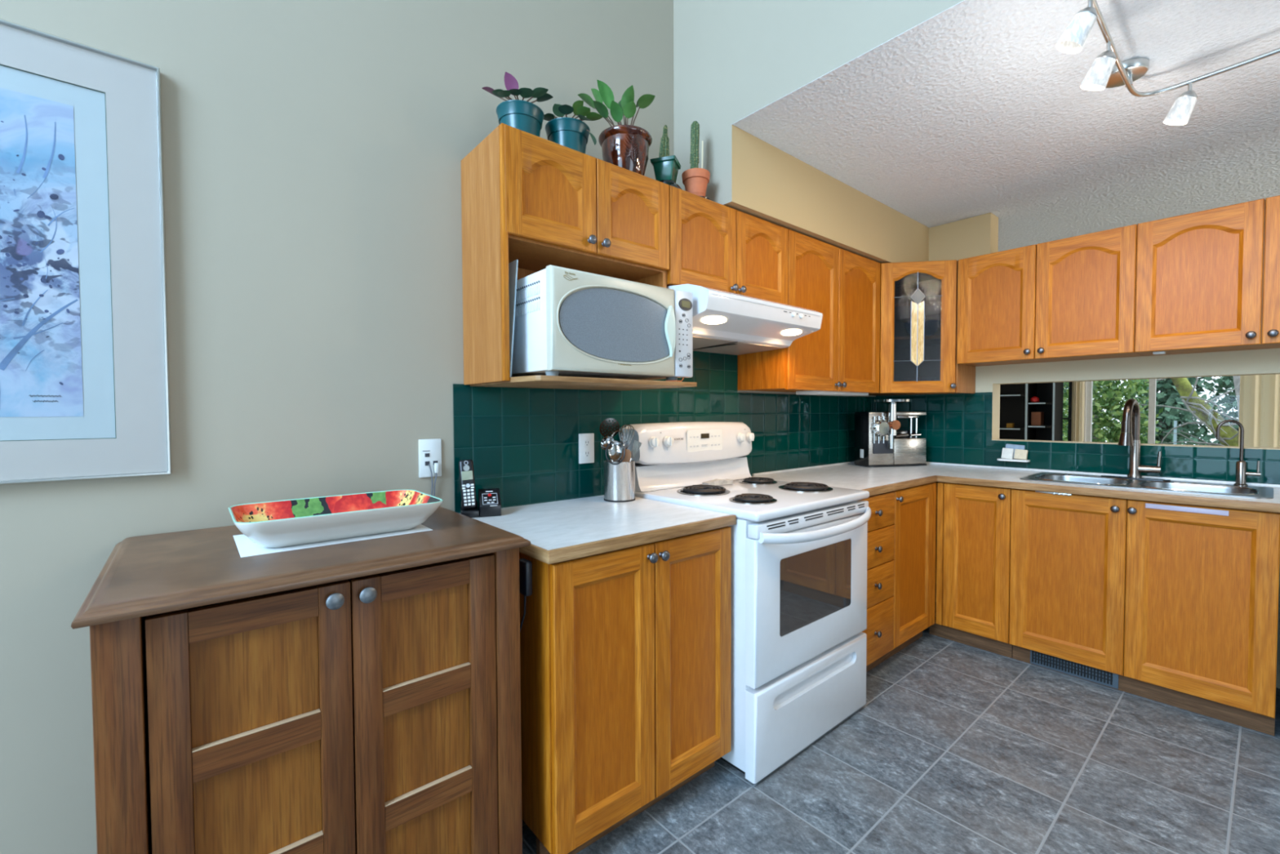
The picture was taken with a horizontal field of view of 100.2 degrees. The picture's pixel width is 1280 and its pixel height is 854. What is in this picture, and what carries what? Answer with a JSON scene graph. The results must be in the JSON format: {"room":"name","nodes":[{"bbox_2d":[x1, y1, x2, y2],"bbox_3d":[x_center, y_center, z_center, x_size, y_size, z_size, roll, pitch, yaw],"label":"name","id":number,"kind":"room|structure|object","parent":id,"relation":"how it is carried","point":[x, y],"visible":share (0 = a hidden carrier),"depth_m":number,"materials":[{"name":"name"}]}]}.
{"room":"kitchen","nodes":[
{"label":"kitchen","id":0,"kind":"room"},
{"bbox_2d":[0,0,875,853],"bbox_3d":[-1.015,-0.982,1.603,7.200,4.400,0.120,-2,2,-40],"label":"wall","id":1,"kind":"structure","parent":0,"point":[313,151],"depth_m":1.53,"materials":[{"name":"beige paint"}]},
{"bbox_2d":[0,19,171,484],"bbox_3d":[-1.486,-0.382,1.125,0.730,1.021,0.022,-2,2,-40],"label":"framed painting","id":2,"kind":"object","parent":1,"relation":"attached to","point":[84,371],"visible":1,"depth_m":1.26,"materials":[{"name":"white paper"}]},
{"bbox_2d":[418,438,441,496],"bbox_3d":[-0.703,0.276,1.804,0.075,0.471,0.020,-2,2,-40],"label":"phone jack plate","id":3,"kind":"object","parent":1,"relation":"attached to","point":[429,450],"visible":0.87,"depth_m":1.80,"materials":[{"name":"white plastic"}]},
{"bbox_2d":[461,123,697,391],"bbox_3d":[-0.205,-0.536,1.919,0.702,0.781,0.454,-2,2,-40],"label":"upper cabinet","id":4,"kind":"object","parent":1,"relation":"attached to","point":[539,202],"visible":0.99,"depth_m":1.78,"materials":[{"name":"brown wood"}]},
{"bbox_2d":[508,259,518,377],"bbox_3d":[-0.474,-0.342,1.767,0.033,0.369,0.250,-2,2,-40],"label":"baking sheet","id":5,"kind":"object","parent":4,"relation":"on","point":[513,266],"visible":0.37,"depth_m":1.68,"materials":[{"name":"silver metal"}]},
{"bbox_2d":[481,71,553,137],"bbox_3d":[-0.395,-1.031,1.767,0.192,0.216,0.176,-2,2,-40],"label":"potted plant","id":6,"kind":"object","parent":4,"relation":"on","point":[527,117],"visible":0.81,"depth_m":1.72,"materials":[{"name":"green plant"}]},
{"bbox_2d":[543,100,603,153],"bbox_3d":[-0.244,-1.030,1.857,0.172,0.208,0.193,-2,2,-40],"label":"potted plant","id":7,"kind":"object","parent":4,"relation":"on","point":[572,133],"visible":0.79,"depth_m":1.82,"materials":[{"name":"green plant"}]},
{"bbox_2d":[470,375,697,391],"bbox_3d":[-0.194,-0.154,1.933,0.683,0.016,0.447,-2,2,-40],"label":"shelf","id":8,"kind":"object","parent":4,"relation":"attached to","point":[528,381],"depth_m":1.80,"materials":[{"name":"brown wood"}]},
{"bbox_2d":[511,265,693,380],"bbox_3d":[-0.157,-0.325,1.913,0.592,0.326,0.415,-2,2,-40],"label":"microwave","id":9,"kind":"object","parent":4,"relation":"on","point":[568,322],"visible":0.96,"depth_m":1.71,"materials":[{"name":"beige plastic"}]},
{"bbox_2d":[577,80,654,175],"bbox_3d":[-0.073,-1.118,2.049,0.248,0.373,0.234,-2,2,-40],"label":"potted plant","id":10,"kind":"object","parent":4,"relation":"on","point":[625,146],"visible":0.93,"depth_m":2.00,"materials":[{"name":"green plant"}]},
{"bbox_2d":[578,433,594,463],"bbox_3d":[-0.220,0.088,2.206,0.075,0.123,0.009,-2,2,-40],"label":"power outlet","id":11,"kind":"object","parent":1,"relation":"attached to","point":[586,441],"visible":1,"depth_m":2.20,"materials":[{"name":"white plastic"}]},
{"bbox_2d":[583,440,590,446],"bbox_3d":[-0.218,0.067,2.203,0.031,0.028,0.002,-2,2,-40],"label":"socket","id":12,"kind":"object","parent":11,"relation":"attached to","point":[586,442],"depth_m":2.20,"materials":[{"name":"white plastic"}]},
{"bbox_2d":[583,450,590,457],"bbox_3d":[-0.218,0.111,2.204,0.031,0.028,0.002,-2,2,-40],"label":"socket","id":13,"kind":"object","parent":11,"relation":"attached to","point":[586,453],"depth_m":2.20,"materials":[{"name":"white plastic"}]},
{"bbox_2d":[453,351,875,513],"bbox_3d":[0.514,-0.149,2.828,3.034,0.845,0.006,-2,2,-40],"label":"backsplash","id":14,"kind":"structure","parent":1,"relation":"attached to","point":[522,443],"depth_m":2.25,"materials":[{"name":"green tile"}]},
{"bbox_2d":[666,185,787,304],"bbox_3d":[0.323,-0.755,2.424,0.776,0.376,0.340,-2,2,-40],"label":"upper cabinet","id":15,"kind":"object","parent":1,"relation":"attached to","point":[713,245],"visible":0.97,"depth_m":2.28,"materials":[{"name":"brown wood"}]},
{"bbox_2d":[660,179,681,189],"bbox_3d":[0.105,-0.961,2.174,0.152,0.050,0.152,-2,2,-40],"label":"saucer","id":16,"kind":"object","parent":15,"relation":"on","point":[671,183],"visible":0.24,"depth_m":2.12,"materials":[{"name":"green ceramic"}]},
{"bbox_2d":[649,124,680,182],"bbox_3d":[0.105,-1.105,2.170,0.105,0.238,0.105,0,2,18],"label":"potted cactus","id":17,"kind":"object","parent":16,"relation":"on","point":[666,166],"visible":0.96,"depth_m":2.14,"materials":[{"name":"green ceramic"}]},
{"bbox_2d":[649,155,680,182],"bbox_3d":[0.105,-1.030,2.172,0.105,0.087,0.105,0,2,18],"label":"pot","id":18,"kind":"object","parent":17,"relation":"on","point":[665,167],"depth_m":2.14,"materials":[{"name":"green ceramic"}]},
{"bbox_2d":[681,120,710,199],"bbox_3d":[0.235,-1.111,2.254,0.124,0.345,0.124,-2,2,-40],"label":"potted cactus","id":19,"kind":"object","parent":15,"relation":"on","point":[695,180],"visible":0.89,"depth_m":2.23,"materials":[{"name":"ceramic"}]},
{"bbox_2d":[681,168,710,196],"bbox_3d":[0.236,-1.009,2.256,0.119,0.112,0.119,-2,2,-40],"label":"pot","id":20,"kind":"object","parent":19,"relation":"on","point":[695,180],"depth_m":2.22,"materials":[{"name":"ceramic"}]},
{"bbox_2d":[666,284,822,355],"bbox_3d":[0.380,-0.461,2.370,0.756,0.201,0.502,-2,2,-40],"label":"range hood","id":21,"kind":"object","parent":15,"relation":"attached to","point":[725,322],"visible":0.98,"depth_m":2.22,"materials":[{"name":"white metal"}]},
{"bbox_2d":[737,229,879,395],"bbox_3d":[0.977,-0.571,2.979,0.926,0.781,0.340,-2,2,-40],"label":"upper cabinet","id":22,"kind":"object","parent":1,"relation":"attached to","point":[842,357],"visible":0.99,"depth_m":2.82,"materials":[{"name":"brown wood"}]},
{"bbox_2d":[675,124,928,263],"bbox_3d":[1.029,-1.131,3.012,1.978,0.319,0.349,-2,2,-40],"label":"wall","id":23,"kind":"structure","parent":0,"point":[750,175],"depth_m":2.57,"materials":[{"name":"paint"}]},
{"bbox_2d":[673,0,963,155],"bbox_3d":[2.125,-2.188,0.216,0.100,1.939,6.000,-2,2,-40],"label":"wall","id":24,"kind":"structure","parent":0,"point":[733,60],"depth_m":2.12,"materials":[{"name":"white paint"}]},
{"bbox_2d":[521,601,1279,853],"bbox_3d":[2.373,1.286,0.836,11.300,0.120,6.700,-2,2,-40],"label":"floor","id":25,"kind":"structure","parent":0,"point":[953,747],"depth_m":1.81,"materials":[{"name":"tile"}]},
{"bbox_2d":[71,506,530,853],"bbox_3d":[-0.776,0.748,1.331,0.787,0.955,0.642,-2,2,-40],"label":"sideboard","id":26,"kind":"object","parent":25,"relation":"on","point":[363,696],"visible":0.98,"depth_m":1.08,"materials":[{"name":"brown wood"}]},
{"bbox_2d":[233,524,431,557],"bbox_3d":[-0.776,0.269,1.360,0.400,0.001,0.265,-2,2,-40],"label":"mat","id":27,"kind":"object","parent":26,"relation":"on","point":[246,547],"visible":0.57,"depth_m":1.25,"materials":[{"name":"white fabric"}]},
{"bbox_2d":[227,488,443,547],"bbox_3d":[-0.766,0.231,1.366,0.443,0.074,0.308,-2,2,-40],"label":"serving dish","id":28,"kind":"object","parent":27,"relation":"on","point":[294,522],"visible":1,"depth_m":1.33,"materials":[{"name":"white ceramic"}]},
{"bbox_2d":[519,526,731,853],"bbox_3d":[-0.155,0.772,1.843,0.701,0.873,0.681,-2,2,-40],"label":"base cabinet","id":29,"kind":"object","parent":25,"relation":"on","point":[625,653],"visible":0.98,"depth_m":1.53,"materials":[{"name":"brown wood"}]},
{"bbox_2d":[519,558,532,631],"bbox_3d":[-0.318,0.467,1.439,0.022,0.230,0.088,-2,2,-40],"label":"adapter","id":30,"kind":"object","parent":29,"relation":"attached to","point":[525,565],"visible":0.86,"depth_m":1.41,"materials":[{"name":"black plastic"}]},
{"bbox_2d":[471,494,736,564],"bbox_3d":[-0.163,0.317,1.834,0.728,0.032,0.656,-2,2,-40],"label":"countertop","id":31,"kind":"structure","parent":29,"relation":"on","point":[559,531],"depth_m":1.70,"materials":[{"name":"laminate"}]},
{"bbox_2d":[460,488,501,517],"bbox_3d":[-0.547,0.259,1.834,0.130,0.085,0.093,-1,2,-20],"label":"machine","id":32,"kind":"object","parent":31,"relation":"on","point":[489,500],"visible":0.95,"depth_m":1.81,"materials":[{"name":"black plastic"}]},
{"bbox_2d":[458,459,476,509],"bbox_3d":[-0.584,0.194,1.814,0.049,0.167,0.064,-2,2,-40],"label":"handset","id":33,"kind":"object","parent":32,"relation":"on","point":[468,489],"visible":1,"depth_m":1.80,"materials":[{"name":"black plastic"}]},
{"bbox_2d":[603,459,635,502],"bbox_3d":[-0.082,0.213,2.143,0.128,0.156,0.128,-2,2,-40],"label":"utensil crock","id":34,"kind":"object","parent":31,"relation":"on","point":[619,479],"visible":0.94,"depth_m":2.09,"materials":[{"name":"metal"}]},
{"bbox_2d":[600,435,614,462],"bbox_3d":[-0.108,0.159,2.107,0.096,0.246,0.041,0,2,4],"label":"ladle","id":35,"kind":"object","parent":34,"relation":"in","point":[606,441],"visible":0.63,"depth_m":2.12,"materials":[{"name":"silver metal"}]},
{"bbox_2d":[600,435,614,449],"bbox_3d":[-0.125,0.063,2.104,0.043,0.055,0.056,-2,2,-40],"label":"bowl","id":36,"kind":"object","parent":35,"relation":"on","point":[606,441],"depth_m":2.12,"materials":[{"name":"silver metal"}]},
{"bbox_2d":[599,417,619,462],"bbox_3d":[-0.112,0.122,2.150,0.102,0.316,0.033,0,2,4],"label":"skimmer","id":37,"kind":"object","parent":34,"relation":"in","point":[610,427],"visible":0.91,"depth_m":2.15,"materials":[{"name":"silver metal"}]},
{"bbox_2d":[605,440,625,464],"bbox_3d":[-0.084,0.167,2.101,0.064,0.230,0.091,1,2,37],"label":"serving spoon","id":38,"kind":"object","parent":34,"relation":"in","point":[615,452],"visible":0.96,"depth_m":2.09,"materials":[{"name":"silver metal"}]},
{"bbox_2d":[608,440,622,461],"bbox_3d":[-0.096,0.093,2.085,0.058,0.077,0.027,0,2,-2],"label":"bowl","id":39,"kind":"object","parent":38,"relation":"on","point":[615,452],"depth_m":2.09,"materials":[{"name":"silver metal"}]},
{"bbox_2d":[610,430,626,462],"bbox_3d":[-0.086,0.146,2.147,0.061,0.267,0.054,0,2,0],"label":"potato masher","id":40,"kind":"object","parent":34,"relation":"in","point":[616,430],"visible":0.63,"depth_m":2.12,"materials":[{"name":"silver metal"}]},
{"bbox_2d":[620,448,631,462],"bbox_3d":[-0.056,0.183,2.107,0.044,0.195,0.014,0,2,3],"label":"wooden spatula","id":41,"kind":"object","parent":34,"relation":"in","point":[627,458],"visible":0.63,"depth_m":2.10,"materials":[{"name":"brown wood"}]},
{"bbox_2d":[618,424,634,449],"bbox_3d":[-0.055,0.135,2.145,0.063,0.290,0.071,-1,2,-26],"label":"wire whisk","id":42,"kind":"object","parent":34,"relation":"in","point":[621,442],"visible":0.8,"depth_m":2.13,"materials":[{"name":"silver metal"}]},
{"bbox_2d":[630,440,641,461],"bbox_3d":[-0.045,0.167,2.146,0.111,0.228,0.020,-1,2,-20],"label":"spatula","id":43,"kind":"object","parent":34,"relation":"in","point":[636,446],"visible":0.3,"depth_m":2.15,"materials":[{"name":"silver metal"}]},
{"bbox_2d":[622,421,871,783],"bbox_3d":[0.465,0.588,2.256,0.758,1.212,0.788,-2,2,-40],"label":"electric stove","id":44,"kind":"object","parent":25,"relation":"on","point":[798,642],"visible":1,"depth_m":1.99,"materials":[{"name":"white metal"}]},
{"bbox_2d":[702,479,733,485],"bbox_3d":[0.354,0.251,2.436,0.147,0.025,0.035,-1,2,-26],"label":"spoon rest","id":45,"kind":"object","parent":44,"relation":"on","point":[714,482],"visible":0.9,"depth_m":2.42,"materials":[{"name":"white ceramic"}]},
{"bbox_2d":[635,478,869,521],"bbox_3d":[0.453,0.284,2.260,0.758,0.032,0.692,-2,2,-40],"label":"cooktop","id":46,"kind":"object","parent":44,"relation":"in","point":[751,500],"depth_m":2.10,"materials":[{"name":"white metal"}]},
{"bbox_2d":[862,482,936,671],"bbox_3d":[1.066,0.738,2.870,0.919,0.873,0.681,-2,2,-40],"label":"base cabinet","id":47,"kind":"object","parent":25,"relation":"on","point":[902,522],"visible":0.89,"depth_m":2.65,"materials":[{"name":"brown wood"}]},
{"bbox_2d":[751,461,1279,512],"bbox_3d":[1.920,0.287,2.321,1.550,0.046,2.592,-2,2,-40],"label":"countertop","id":48,"kind":"structure","parent":47,"relation":"on","point":[881,479],"depth_m":2.71,"materials":[{"name":"laminate"}]},
{"bbox_2d":[853,399,926,466],"bbox_3d":[1.626,0.039,3.373,0.426,0.421,0.286,-1,2,-12],"label":"espresso machine","id":49,"kind":"object","parent":48,"relation":"on","point":[878,442],"visible":1,"depth_m":3.37,"materials":[{"name":"metal"}]},
{"bbox_2d":[860,448,863,457],"bbox_3d":[1.407,0.168,3.391,0.002,0.055,0.035,-1,2,-12],"label":"switch","id":50,"kind":"object","parent":49,"relation":"attached to","point":[861,450],"depth_m":3.39,"materials":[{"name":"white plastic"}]},
{"bbox_2d":[873,399,912,404],"bbox_3d":[1.569,-0.157,3.321,0.220,0.026,0.220,-2,2,-40],"label":"tray","id":51,"kind":"object","parent":49,"relation":"on","point":[882,401],"depth_m":3.24,"materials":[{"name":"silver metal"}]},
{"bbox_2d":[1101,398,1170,480],"bbox_3d":[2.434,0.060,2.643,0.220,0.404,0.260,-2,2,-40],"label":"faucet","id":52,"kind":"object","parent":48,"relation":"on","point":[1131,423],"visible":1,"depth_m":2.66,"materials":[{"name":"silver metal"}]},
{"bbox_2d":[1019,471,1273,498],"bbox_3d":[2.369,0.348,2.552,0.468,0.170,0.841,-2,2,-40],"label":"double sink","id":53,"kind":"object","parent":48,"relation":"in","point":[1219,489],"visible":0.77,"depth_m":2.51,"materials":[{"name":"metal"}]},
{"bbox_2d":[1215,419,1260,486],"bbox_3d":[2.717,0.117,2.430,0.047,0.300,0.138,-2,2,-40],"label":"tap","id":54,"kind":"object","parent":48,"relation":"on","point":[1241,465],"visible":1,"depth_m":2.42,"materials":[{"name":"silver metal"}]},
{"bbox_2d":[928,481,1012,657],"bbox_3d":[1.940,0.731,3.009,0.648,0.873,0.396,-2,2,-40],"label":"base cabinet","id":55,"kind":"object","parent":25,"relation":"on","point":[973,549],"visible":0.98,"depth_m":2.80,"materials":[{"name":"brown wood"}]},
{"bbox_2d":[999,382,1063,440],"bbox_3d":[3.679,0.097,5.270,0.313,2.000,0.715,-2,2,-40],"label":"bookcase","id":56,"kind":"object","parent":25,"relation":"on","point":[1016,407],"visible":0.3,"depth_m":5.19,"materials":[{"name":"black wood"}]},
{"bbox_2d":[1006,422,1014,427],"bbox_3d":[3.613,-0.014,5.215,0.070,0.044,0.050,-2,2,-40],"label":"box","id":57,"kind":"object","parent":56,"relation":"on","point":[1008,424],"visible":1,"depth_m":5.20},
{"bbox_2d":[1030,396,1039,402],"bbox_3d":[3.734,-0.260,5.056,0.070,0.056,0.069,-2,2,-40],"label":"ornament","id":58,"kind":"object","parent":56,"relation":"on","point":[1034,399],"visible":1,"depth_m":5.03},
{"bbox_2d":[1031,411,1044,425],"bbox_3d":[3.781,-0.079,5.084,0.120,0.128,0.075,-2,2,-40],"label":"storage box","id":59,"kind":"object","parent":56,"relation":"on","point":[1037,417],"visible":0.98,"depth_m":5.05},
{"bbox_2d":[1008,488,1279,735],"bbox_3d":[2.345,0.742,2.527,0.648,0.873,0.859,-2,2,-40],"label":"base cabinet","id":60,"kind":"object","parent":25,"relation":"on","point":[1179,602],"visible":1,"depth_m":2.27,"materials":[{"name":"brown wood"}]},
{"bbox_2d":[1030,649,1118,688],"bbox_3d":[2.043,1.131,2.529,0.012,0.090,0.330,-2,2,-40],"label":"floor vent","id":61,"kind":"object","parent":60,"relation":"attached to","point":[1079,670],"visible":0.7,"depth_m":2.52,"materials":[{"name":"grey metal"}]},
{"bbox_2d":[732,0,1279,251],"bbox_3d":[4.307,-1.337,2.401,6.215,0.100,6.700,-2,2,-40],"label":"ceiling","id":62,"kind":"structure","parent":0,"point":[975,108],"depth_m":2.20,"materials":[{"name":"white paint"}]},
{"bbox_2d":[1055,0,1279,125],"bbox_3d":[1.750,-1.155,1.608,1.257,0.196,0.687,0,2,7],"label":"track light","id":63,"kind":"object","parent":62,"relation":"attached to","point":[1103,73],"visible":1,"depth_m":1.71,"materials":[{"name":"silver metal"}]},
{"bbox_2d":[875,212,1279,688],"bbox_3d":[3.662,-0.030,1.562,0.137,2.459,6.000,-2,2,-40],"label":"wall","id":64,"kind":"structure","parent":0,"point":[1266,361],"depth_m":2.95,"materials":[{"name":"beige paint"}]},
{"bbox_2d":[868,259,975,395],"bbox_3d":[1.658,-0.591,3.356,0.594,0.767,0.634,-2,2,-40],"label":"upper cabinet","id":65,"kind":"object","parent":64,"relation":"attached to","point":[918,300],"visible":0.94,"depth_m":3.15,"materials":[{"name":"brown wood"}]},
{"bbox_2d":[996,457,1030,462],"bbox_3d":[2.197,0.195,3.147,0.060,0.010,0.158,-2,2,-40],"label":"soap shelf","id":66,"kind":"object","parent":64,"relation":"attached to","point":[997,459],"visible":1,"depth_m":3.13,"materials":[{"name":"white plastic"}]},
{"bbox_2d":[1000,447,1013,459],"bbox_3d":[2.182,0.158,3.174,0.028,0.067,0.060,-2,2,-40],"label":"sponge","id":67,"kind":"object","parent":66,"relation":"on","point":[1006,453],"visible":1,"depth_m":3.17,"materials":[{"name":"white fabric"}]},
{"bbox_2d":[1005,444,1025,458],"bbox_3d":[2.215,0.145,3.159,0.018,0.089,0.099,-2,2,-40],"label":"sponge","id":68,"kind":"object","parent":66,"relation":"on","point":[1014,446],"visible":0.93,"depth_m":3.15,"materials":[{"name":"blue"}]},
{"bbox_2d":[1013,448,1028,459],"bbox_3d":[2.223,0.160,3.121,0.027,0.062,0.066,-2,2,-40],"label":"sponge","id":69,"kind":"object","parent":66,"relation":"on","point":[1020,454],"visible":1,"depth_m":3.11,"materials":[{"name":"beige"}]},
{"bbox_2d":[956,224,1143,366],"bbox_3d":[2.198,-0.663,2.905,0.346,0.601,0.764,-2,2,-40],"label":"upper cabinet","id":70,"kind":"object","parent":64,"relation":"attached to","point":[1073,298],"visible":1,"depth_m":2.77,"materials":[{"name":"brown wood"}]},
{"bbox_2d":[875,391,1279,484],"bbox_3d":[2.772,0.039,2.511,0.006,0.466,3.394,-2,2,-40],"label":"backsplash","id":71,"kind":"structure","parent":64,"relation":"attached to","point":[957,428],"depth_m":3.06,"materials":[{"name":"green tile"}]},
{"bbox_2d":[1134,195,1279,355],"bbox_3d":[2.697,-0.644,2.313,0.346,0.611,0.781,-2,2,-40],"label":"upper cabinet","id":72,"kind":"object","parent":64,"relation":"attached to","point":[1208,281],"visible":1,"depth_m":2.34,"materials":[{"name":"brown wood"}]},
{"bbox_2d":[1084,381,1086,441],"bbox_3d":[5.512,-0.090,3.445,0.120,2.459,6.700,-2,2,-40],"label":"wall","id":73,"kind":"structure","parent":0,"point":[1085,402],"depth_m":4.98,"materials":[{"name":"white paint"}]},
{"bbox_2d":[1062,382,1072,440],"bbox_3d":[4.052,0.079,5.125,0.118,2.040,0.143,-2,2,-40],"label":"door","id":74,"kind":"structure","parent":73,"relation":"in","point":[1069,423],"depth_m":5.07,"materials":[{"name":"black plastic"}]},
{"bbox_2d":[1071,381,1084,441],"bbox_3d":[4.051,-0.036,4.949,0.068,2.220,0.090,-2,2,-40],"label":"curtain","id":75,"kind":"object","parent":73,"relation":"hanging from","point":[1077,387],"visible":0.33,"depth_m":4.95,"materials":[{"name":"white fabric"}]},
{"bbox_2d":[1085,378,1156,444],"bbox_3d":[4.808,-0.180,4.256,0.070,1.500,1.950,-2,2,-40],"label":"window","id":76,"kind":"structure","parent":73,"relation":"in","point":[1153,382],"depth_m":4.65,"materials":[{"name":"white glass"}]},
{"bbox_2d":[1238,373,1279,447],"bbox_3d":[4.883,-0.012,3.961,0.068,2.220,0.595,-2,2,-40],"label":"curtain","id":77,"kind":"object","parent":73,"relation":"hanging from","point":[1260,394],"visible":0.3,"depth_m":4.11,"materials":[{"name":"white fabric"}]},
{"label":"outside","id":78,"kind":"structure","parent":0,"visible":0},
{"bbox_3d":[20.330,1.461,13.017,31.750,0.100,40.000,-2,2,-40],"label":"ground","id":79,"kind":"structure","parent":78,"visible":0},
{"bbox_2d":[1062,383,1068,436],"bbox_3d":[7.310,-0.418,9.932,1.896,4.170,1.898,-2,2,-40],"label":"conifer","id":80,"kind":"object","parent":79,"relation":"on","point":[1066,387],"visible":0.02,"depth_m":9.48,"materials":[{"name":"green plant"}]},
{"bbox_2d":[1062,378,1163,443],"bbox_3d":[6.049,0.138,7.100,1.462,3.019,1.320,-2,2,-40],"label":"shrub","id":81,"kind":"object","parent":79,"relation":"on","point":[1108,397],"visible":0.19,"depth_m":6.77,"materials":[{"name":"green plant"}]},
{"bbox_2d":[1123,377,1219,445],"bbox_3d":[9.519,-0.783,9.620,1.723,5.046,1.756,-2,2,-40],"label":"tree","id":82,"kind":"object","parent":79,"relation":"on","point":[1168,395],"visible":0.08,"depth_m":9.37,"materials":[{"name":"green plant"}]},
{"bbox_2d":[1120,377,1239,446],"bbox_3d":[7.455,-0.127,7.088,1.119,3.702,2.228,-1,2,-21],"label":"tree","id":83,"kind":"object","parent":79,"relation":"on","point":[1205,413],"visible":0.35,"depth_m":7.01,"materials":[{"name":"green plant"}]},
{"bbox_2d":[1173,420,1230,444],"bbox_3d":[8.264,0.771,7.287,0.040,1.700,2.000,-2,2,-40],"label":"fence","id":84,"kind":"object","parent":79,"relation":"on","point":[1175,421],"visible":0.1,"depth_m":7.79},
{"bbox_2d":[1186,375,1239,445],"bbox_3d":[12.339,-1.309,10.779,2.052,5.986,2.045,0,2,17],"label":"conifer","id":85,"kind":"object","parent":79,"relation":"on","point":[1226,382],"visible":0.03,"depth_m":10.99,"materials":[{"name":"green plant"}]},
{"bbox_2d":[1232,375,1239,427],"bbox_3d":[8.930,0.114,7.720,0.398,3.043,0.632,0,2,-7],"label":"bare tree","id":86,"kind":"object","parent":79,"relation":"on","point":[1236,378],"visible":0.02,"depth_m":7.81,"materials":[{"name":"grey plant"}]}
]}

